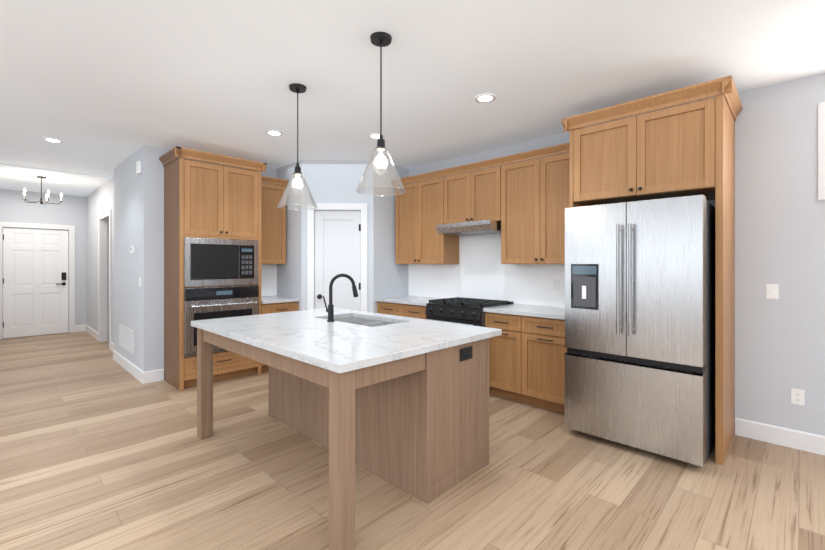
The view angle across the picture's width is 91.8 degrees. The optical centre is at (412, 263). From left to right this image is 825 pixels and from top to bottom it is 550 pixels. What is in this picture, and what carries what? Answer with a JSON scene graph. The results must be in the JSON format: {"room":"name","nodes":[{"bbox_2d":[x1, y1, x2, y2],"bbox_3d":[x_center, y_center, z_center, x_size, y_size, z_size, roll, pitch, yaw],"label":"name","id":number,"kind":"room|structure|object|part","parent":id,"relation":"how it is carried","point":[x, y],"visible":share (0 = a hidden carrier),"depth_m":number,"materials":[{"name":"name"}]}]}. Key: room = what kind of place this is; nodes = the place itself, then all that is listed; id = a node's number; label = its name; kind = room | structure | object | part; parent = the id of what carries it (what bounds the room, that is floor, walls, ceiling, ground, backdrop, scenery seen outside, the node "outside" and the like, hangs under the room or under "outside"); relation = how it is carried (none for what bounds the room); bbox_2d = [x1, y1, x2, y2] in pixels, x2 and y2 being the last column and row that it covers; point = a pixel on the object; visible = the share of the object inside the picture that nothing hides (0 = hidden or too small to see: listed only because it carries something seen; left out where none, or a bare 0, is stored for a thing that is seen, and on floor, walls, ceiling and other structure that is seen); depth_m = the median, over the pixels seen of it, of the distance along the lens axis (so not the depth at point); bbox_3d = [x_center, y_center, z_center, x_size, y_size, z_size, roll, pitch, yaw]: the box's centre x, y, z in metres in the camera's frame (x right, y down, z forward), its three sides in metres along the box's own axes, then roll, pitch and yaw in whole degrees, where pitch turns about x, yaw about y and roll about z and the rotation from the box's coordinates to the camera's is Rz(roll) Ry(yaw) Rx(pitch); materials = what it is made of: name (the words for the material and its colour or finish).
{"room":"kitchen","nodes":[
{"label":"kitchen","id":0,"kind":"room"},
{"bbox_2d":[0,189,86,324],"bbox_3d":[-7.230,0.000,7.643,0.120,2.740,1.790,0,0,44],"label":"wall","id":1,"kind":"structure","parent":0,"point":[68,210],"depth_m":7.90,"materials":[{"name":"paint"}]},
{"bbox_2d":[3,228,67,337],"bbox_3d":[-7.165,0.349,7.634,0.096,2.025,0.912,0,0,44],"label":"front door","id":2,"kind":"structure","parent":1,"relation":"in","point":[35,281],"depth_m":7.61,"materials":[{"name":"white wood"}]},
{"bbox_2d":[0,222,74,338],"bbox_3d":[-7.189,0.300,7.658,0.118,2.140,1.110,0,0,44],"label":"door frame","id":3,"kind":"structure","parent":1,"relation":"attached to","point":[71,277],"depth_m":7.95,"materials":[{"name":"white wood"}]},
{"bbox_2d":[87,176,113,342],"bbox_3d":[-5.366,0.000,7.003,3.450,2.740,0.120,0,0,44],"label":"wall","id":4,"kind":"structure","parent":0,"point":[100,199],"depth_m":7.33,"materials":[{"name":"paint"}]},
{"bbox_2d":[83,325,97,339],"bbox_3d":[-6.120,1.302,7.620,1.510,0.135,0.040,0,0,44],"label":"baseboard","id":5,"kind":"structure","parent":4,"relation":"attached to","point":[92,332],"depth_m":7.67,"materials":[{"name":"white wood"}]},
{"bbox_2d":[98,209,110,349],"bbox_3d":[-5.146,0.250,6.764,1.080,2.240,0.118,0,0,44],"label":"door frame","id":6,"kind":"structure","parent":4,"relation":"attached to","point":[102,278],"depth_m":7.07,"materials":[{"name":"white wood"}]},
{"bbox_2d":[114,145,155,371],"bbox_3d":[-3.653,0.000,5.215,1.700,2.740,0.133,0,0,44],"label":"wall","id":7,"kind":"structure","parent":0,"point":[135,227],"depth_m":4.83,"materials":[{"name":"paint"}]},
{"bbox_3d":[-3.731,0.970,5.206,0.800,0.300,0.012,0,0,44],"label":"air vent grille","id":8,"kind":"part","parent":7,"relation":"part of","materials":[{"name":"white metal"}]},
{"bbox_2d":[110,342,147,383],"bbox_3d":[-3.932,1.302,5.463,2.474,0.135,0.104,0,0,44],"label":"baseboard","id":9,"kind":"structure","parent":7,"relation":"attached to","point":[140,375],"depth_m":5.01,"materials":[{"name":"white wood"}]},
{"bbox_2d":[130,246,133,253],"bbox_3d":[-3.454,-0.175,4.931,0.090,0.090,0.023,0,0,44],"label":"thermostat","id":10,"kind":"object","parent":7,"relation":"attached to","point":[131,249],"visible":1,"depth_m":4.91,"materials":[{"name":"white plastic"}]},
{"bbox_2d":[136,161,140,173],"bbox_3d":[-3.206,-1.130,4.684,0.100,0.140,0.035,0,0,44],"label":"door chime","id":11,"kind":"object","parent":7,"relation":"attached to","point":[138,167],"visible":1,"depth_m":4.65,"materials":[{"name":"white plastic"}]},
{"bbox_2d":[156,147,276,369],"bbox_3d":[-2.476,0.000,5.296,0.120,2.740,1.620,0,0,44],"label":"wall","id":12,"kind":"structure","parent":0,"point":[269,172],"depth_m":4.70,"materials":[{"name":"paint"}]},
{"bbox_2d":[261,264,276,296],"bbox_3d":[-2.125,0.226,5.563,0.011,0.456,0.506,0,0,44],"label":"backsplash","id":13,"kind":"structure","parent":12,"relation":"attached to","point":[268,271],"depth_m":5.65,"materials":[{"name":"white tile"}]},
{"bbox_2d":[261,176,289,263],"bbox_3d":[-1.988,-0.574,5.443,0.373,1.148,0.525,0,0,44],"label":"upper cabinet","id":14,"kind":"object","parent":12,"relation":"attached to","point":[273,233],"visible":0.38,"depth_m":5.37,"materials":[{"name":"brown wood"}]},
{"bbox_2d":[277,160,301,310],"bbox_3d":[-1.667,0.000,5.558,0.680,2.740,0.120,0,0,44],"label":"wall","id":15,"kind":"structure","parent":0,"point":[289,278],"depth_m":5.44,"materials":[{"name":"paint"}]},
{"bbox_2d":[302,160,372,312],"bbox_3d":[-0.992,0.000,5.347,0.948,2.740,0.120,0,0,-1],"label":"wall","id":16,"kind":"structure","parent":0,"point":[332,181],"depth_m":5.29,"materials":[{"name":"paint"}]},
{"bbox_2d":[307,203,367,311],"bbox_3d":[-0.991,0.285,5.328,0.790,2.170,0.118,0,0,-1],"label":"door frame","id":17,"kind":"structure","parent":16,"relation":"attached to","point":[362,208],"depth_m":5.27,"materials":[{"name":"white wood"}]},
{"bbox_2d":[315,211,360,310],"bbox_3d":[-0.993,0.327,5.319,0.462,2.070,0.467,0,0,44],"label":"pantry door","id":18,"kind":"structure","parent":16,"relation":"in","point":[337,242],"depth_m":5.32,"materials":[{"name":"white wood"}]},
{"bbox_2d":[373,161,408,312],"bbox_3d":[-0.327,0.000,5.578,0.120,2.740,0.670,0,0,44],"label":"wall","id":19,"kind":"structure","parent":0,"point":[390,277],"depth_m":5.45,"materials":[{"name":"paint"}]},
{"bbox_2d":[0,331,824,549],"bbox_3d":[-2.252,1.400,3.426,13.400,0.060,8.400,0,0,44],"label":"floor","id":20,"kind":"structure","parent":0,"point":[101,448],"depth_m":2.48,"materials":[{"name":"brown wood"}]},
{"bbox_2d":[159,146,266,390],"bbox_3d":[-2.389,0.060,4.830,0.648,2.620,1.010,0,0,44],"label":"tall cabinet","id":21,"kind":"object","parent":20,"relation":"on","point":[205,199],"visible":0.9,"depth_m":4.57,"materials":[{"name":"brown wood"}]},
{"bbox_2d":[184,286,258,356],"bbox_3d":[-2.351,0.638,4.794,0.637,0.747,0.826,0,0,44],"label":"wall oven","id":22,"kind":"object","parent":21,"relation":"in","point":[202,303],"visible":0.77,"depth_m":4.54,"materials":[{"name":"silver metal"}]},
{"bbox_2d":[184,237,258,286],"bbox_3d":[-2.362,-0.020,4.804,0.527,0.538,0.826,0,0,44],"label":"microwave","id":23,"kind":"object","parent":21,"relation":"in","point":[214,262],"visible":1,"depth_m":4.59,"materials":[{"name":"silver metal"}]},
{"bbox_2d":[261,296,299,371],"bbox_3d":[-1.897,0.912,5.343,0.644,0.915,0.506,0,0,44],"label":"base cabinet","id":24,"kind":"object","parent":20,"relation":"on","point":[274,304],"visible":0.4,"depth_m":5.13,"materials":[{"name":"brown wood"}]},
{"bbox_2d":[197,328,494,549],"bbox_3d":[-0.577,0.933,2.987,1.928,0.874,1.296,0,0,44],"label":"kitchen island","id":25,"kind":"object","parent":20,"relation":"on","point":[401,402],"depth_m":2.45,"materials":[{"name":"wood"}]},
{"bbox_2d":[191,312,450,375],"bbox_3d":[-0.770,0.474,2.794,2.010,0.040,0.810,0,0,44],"label":"island countertop","id":26,"kind":"structure","parent":25,"relation":"on","point":[339,346],"depth_m":2.41,"materials":[{"name":"white stone"}]},
{"bbox_2d":[323,274,357,321],"bbox_3d":[-0.582,0.265,3.228,0.178,0.378,0.246,0,0,44],"label":"faucet","id":27,"kind":"object","parent":26,"relation":"on","point":[330,309],"visible":1,"depth_m":3.16,"materials":[{"name":"black metal"}]},
{"bbox_2d":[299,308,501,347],"bbox_3d":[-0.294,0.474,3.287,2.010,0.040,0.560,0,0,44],"label":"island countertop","id":28,"kind":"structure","parent":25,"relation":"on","point":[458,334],"depth_m":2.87,"materials":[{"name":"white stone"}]},
{"bbox_2d":[327,316,374,323],"bbox_3d":[-0.548,0.588,3.435,0.435,0.211,0.416,0,0,44],"label":"sink","id":29,"kind":"object","parent":28,"relation":"in","point":[350,319],"depth_m":3.65,"materials":[{"name":"grey metal"}]},
{"bbox_2d":[367,320,398,327],"bbox_3d":[-0.263,0.569,3.160,0.325,0.172,0.416,0,0,44],"label":"sink","id":30,"kind":"object","parent":28,"relation":"in","point":[372,322],"depth_m":3.39,"materials":[{"name":"grey metal"}]},
{"bbox_2d":[460,346,472,360],"bbox_3d":[0.344,0.570,2.545,0.009,0.078,0.125,0,0,44],"label":"outlet","id":31,"kind":"object","parent":25,"relation":"attached to","point":[466,353],"visible":1,"depth_m":2.54,"materials":[{"name":"black plastic"}]},
{"bbox_2d":[425,297,512,390],"bbox_3d":[0.636,0.894,4.588,0.756,0.952,0.716,0,0,44],"label":"range","id":32,"kind":"object","parent":20,"relation":"on","point":[461,310],"visible":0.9,"depth_m":4.37,"materials":[{"name":"black metal"}]},
{"bbox_2d":[375,296,566,412],"bbox_3d":[0.669,0.912,4.631,2.624,0.915,0.644,0,0,44],"label":"base cabinet","id":33,"kind":"object","parent":20,"relation":"on","point":[527,349],"visible":0.6,"depth_m":3.88,"materials":[{"name":"brown wood"}]},
{"bbox_2d":[565,195,714,466],"bbox_3d":[1.846,0.459,3.210,0.910,1.822,0.977,0,0,44],"label":"refrigerator","id":34,"kind":"object","parent":20,"relation":"on","point":[640,323],"visible":1,"depth_m":2.84,"materials":[{"name":"silver metal"}]},
{"bbox_2d":[561,75,742,464],"bbox_3d":[1.956,0.060,3.316,1.152,2.620,0.748,0,0,44],"label":"cabinet","id":35,"kind":"object","parent":20,"relation":"on","point":[684,149],"visible":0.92,"depth_m":2.97,"materials":[{"name":"brown wood"}]},
{"bbox_2d":[0,0,824,196],"bbox_3d":[-2.252,-1.400,3.426,13.400,0.060,8.400,0,0,44],"label":"ceiling","id":36,"kind":"structure","parent":0,"point":[106,88],"depth_m":2.82,"materials":[{"name":"paint"}]},
{"bbox_2d":[23,176,62,204],"bbox_3d":[-5.808,-1.155,6.292,0.491,0.430,0.471,0,0,44],"label":"chandelier","id":37,"kind":"object","parent":36,"relation":"hanging from","point":[41,198],"visible":1,"depth_m":6.26,"materials":[{"name":"black metal"}]},
{"bbox_2d":[43,138,62,142],"bbox_3d":[-3.974,-1.365,4.421,0.170,0.008,0.170,0,0,44],"label":"recessed light","id":38,"kind":"object","parent":36,"relation":"in","point":[53,140],"visible":0.98,"depth_m":4.42,"materials":[{"name":"white plastic"}]},
{"bbox_2d":[0,163,111,178],"bbox_3d":[-5.299,-1.360,5.777,0.050,0.020,1.550,0,0,44],"label":"ceiling beam","id":39,"kind":"structure","parent":36,"relation":"attached to","point":[54,170],"depth_m":5.84,"materials":[{"name":"paint"}]},
{"bbox_2d":[265,130,282,135],"bbox_3d":[-1.445,-1.365,4.176,0.170,0.008,0.170,0,0,44],"label":"recessed light","id":40,"kind":"object","parent":36,"relation":"in","point":[273,132],"visible":0.94,"depth_m":4.17,"materials":[{"name":"white plastic"}]},
{"bbox_2d":[277,83,317,209],"bbox_3d":[-0.889,-0.903,3.096,0.304,0.934,0.304,0,0,44],"label":"pendant light","id":41,"kind":"object","parent":36,"relation":"hanging from","point":[297,88],"visible":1,"depth_m":3.08,"materials":[{"name":"clear glass"}]},
{"bbox_2d":[369,133,383,138],"bbox_3d":[-0.386,-1.365,4.279,0.170,0.008,0.170,0,0,44],"label":"recessed light","id":42,"kind":"object","parent":36,"relation":"in","point":[374,136],"visible":0.79,"depth_m":4.27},
{"bbox_2d":[356,32,405,195],"bbox_3d":[-0.191,-0.903,2.422,0.304,0.934,0.304,0,0,44],"label":"pendant light","id":43,"kind":"object","parent":36,"relation":"hanging from","point":[381,39],"visible":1,"depth_m":2.41,"materials":[{"name":"clear glass"}]},
{"bbox_2d":[475,94,495,102],"bbox_3d":[0.600,-1.365,3.299,0.170,0.008,0.170,0,0,44],"label":"recessed light","id":44,"kind":"object","parent":36,"relation":"in","point":[483,98],"visible":1,"depth_m":3.29,"materials":[{"name":"white plastic"}]},
{"bbox_2d":[409,73,824,435],"bbox_3d":[1.861,0.000,4.014,8.140,2.740,0.120,0,0,44],"label":"wall","id":45,"kind":"structure","parent":0,"point":[780,241],"depth_m":3.04,"materials":[{"name":"paint"}]},
{"bbox_2d":[395,174,458,263],"bbox_3d":[0.207,-0.535,5.296,0.921,1.070,0.329,0,0,44],"label":"upper cabinet","id":46,"kind":"object","parent":45,"relation":"attached to","point":[423,206],"depth_m":5.14,"materials":[{"name":"brown wood"}]},
{"bbox_2d":[448,166,499,223],"bbox_3d":[0.783,-0.770,4.741,0.800,0.600,0.329,0,0,44],"label":"upper cabinet","id":47,"kind":"object","parent":45,"relation":"attached to","point":[474,195],"depth_m":4.58,"materials":[{"name":"brown wood"}]},
{"bbox_2d":[436,220,500,235],"bbox_3d":[0.723,-0.415,4.679,0.756,0.106,0.496,0,0,44],"label":"range hood","id":48,"kind":"object","parent":47,"relation":"attached to","point":[479,227],"visible":0.85,"depth_m":4.48,"materials":[{"name":"silver metal"}]},
{"bbox_2d":[408,233,564,306],"bbox_3d":[0.890,0.041,4.859,2.626,0.826,0.011,0,0,44],"label":"backsplash","id":49,"kind":"structure","parent":45,"relation":"attached to","point":[479,271],"depth_m":4.85,"materials":[{"name":"white tile"}]},
{"bbox_2d":[500,150,569,263],"bbox_3d":[1.374,-0.535,4.170,0.967,1.070,0.329,0,0,44],"label":"upper cabinet","id":50,"kind":"object","parent":45,"relation":"attached to","point":[525,203],"depth_m":4.06,"materials":[{"name":"brown wood"}]},
{"bbox_2d":[553,280,558,290],"bbox_3d":[1.519,0.225,4.236,0.072,0.115,0.009,0,0,44],"label":"outlet","id":51,"kind":"object","parent":45,"relation":"attached to","point":[555,285],"visible":1,"depth_m":4.23,"materials":[{"name":"white plastic"}]},
{"bbox_2d":[766,284,778,298],"bbox_3d":[2.753,0.210,3.060,0.072,0.115,0.011,0,0,44],"label":"light switch","id":52,"kind":"object","parent":45,"relation":"attached to","point":[772,291],"visible":1,"depth_m":3.06,"materials":[{"name":"white plastic"}]},
{"bbox_2d":[735,418,824,454],"bbox_3d":[3.617,1.302,2.225,2.848,0.135,0.014,0,0,44],"label":"baseboard","id":53,"kind":"structure","parent":45,"relation":"attached to","point":[797,439],"depth_m":3.02,"materials":[{"name":"white wood"}]},
{"bbox_2d":[791,388,804,405],"bbox_3d":[2.855,0.985,2.963,0.072,0.115,0.009,0,0,44],"label":"outlet","id":54,"kind":"object","parent":45,"relation":"attached to","point":[797,396],"visible":1,"depth_m":2.96,"materials":[{"name":"white plastic"}]},
{"bbox_2d":[818,102,824,199],"bbox_3d":[3.394,-0.810,2.436,1.300,0.700,0.020,0,0,44],"label":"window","id":55,"kind":"structure","parent":45,"relation":"in","point":[821,150],"depth_m":2.87,"materials":[{"name":"white"}]}
]}

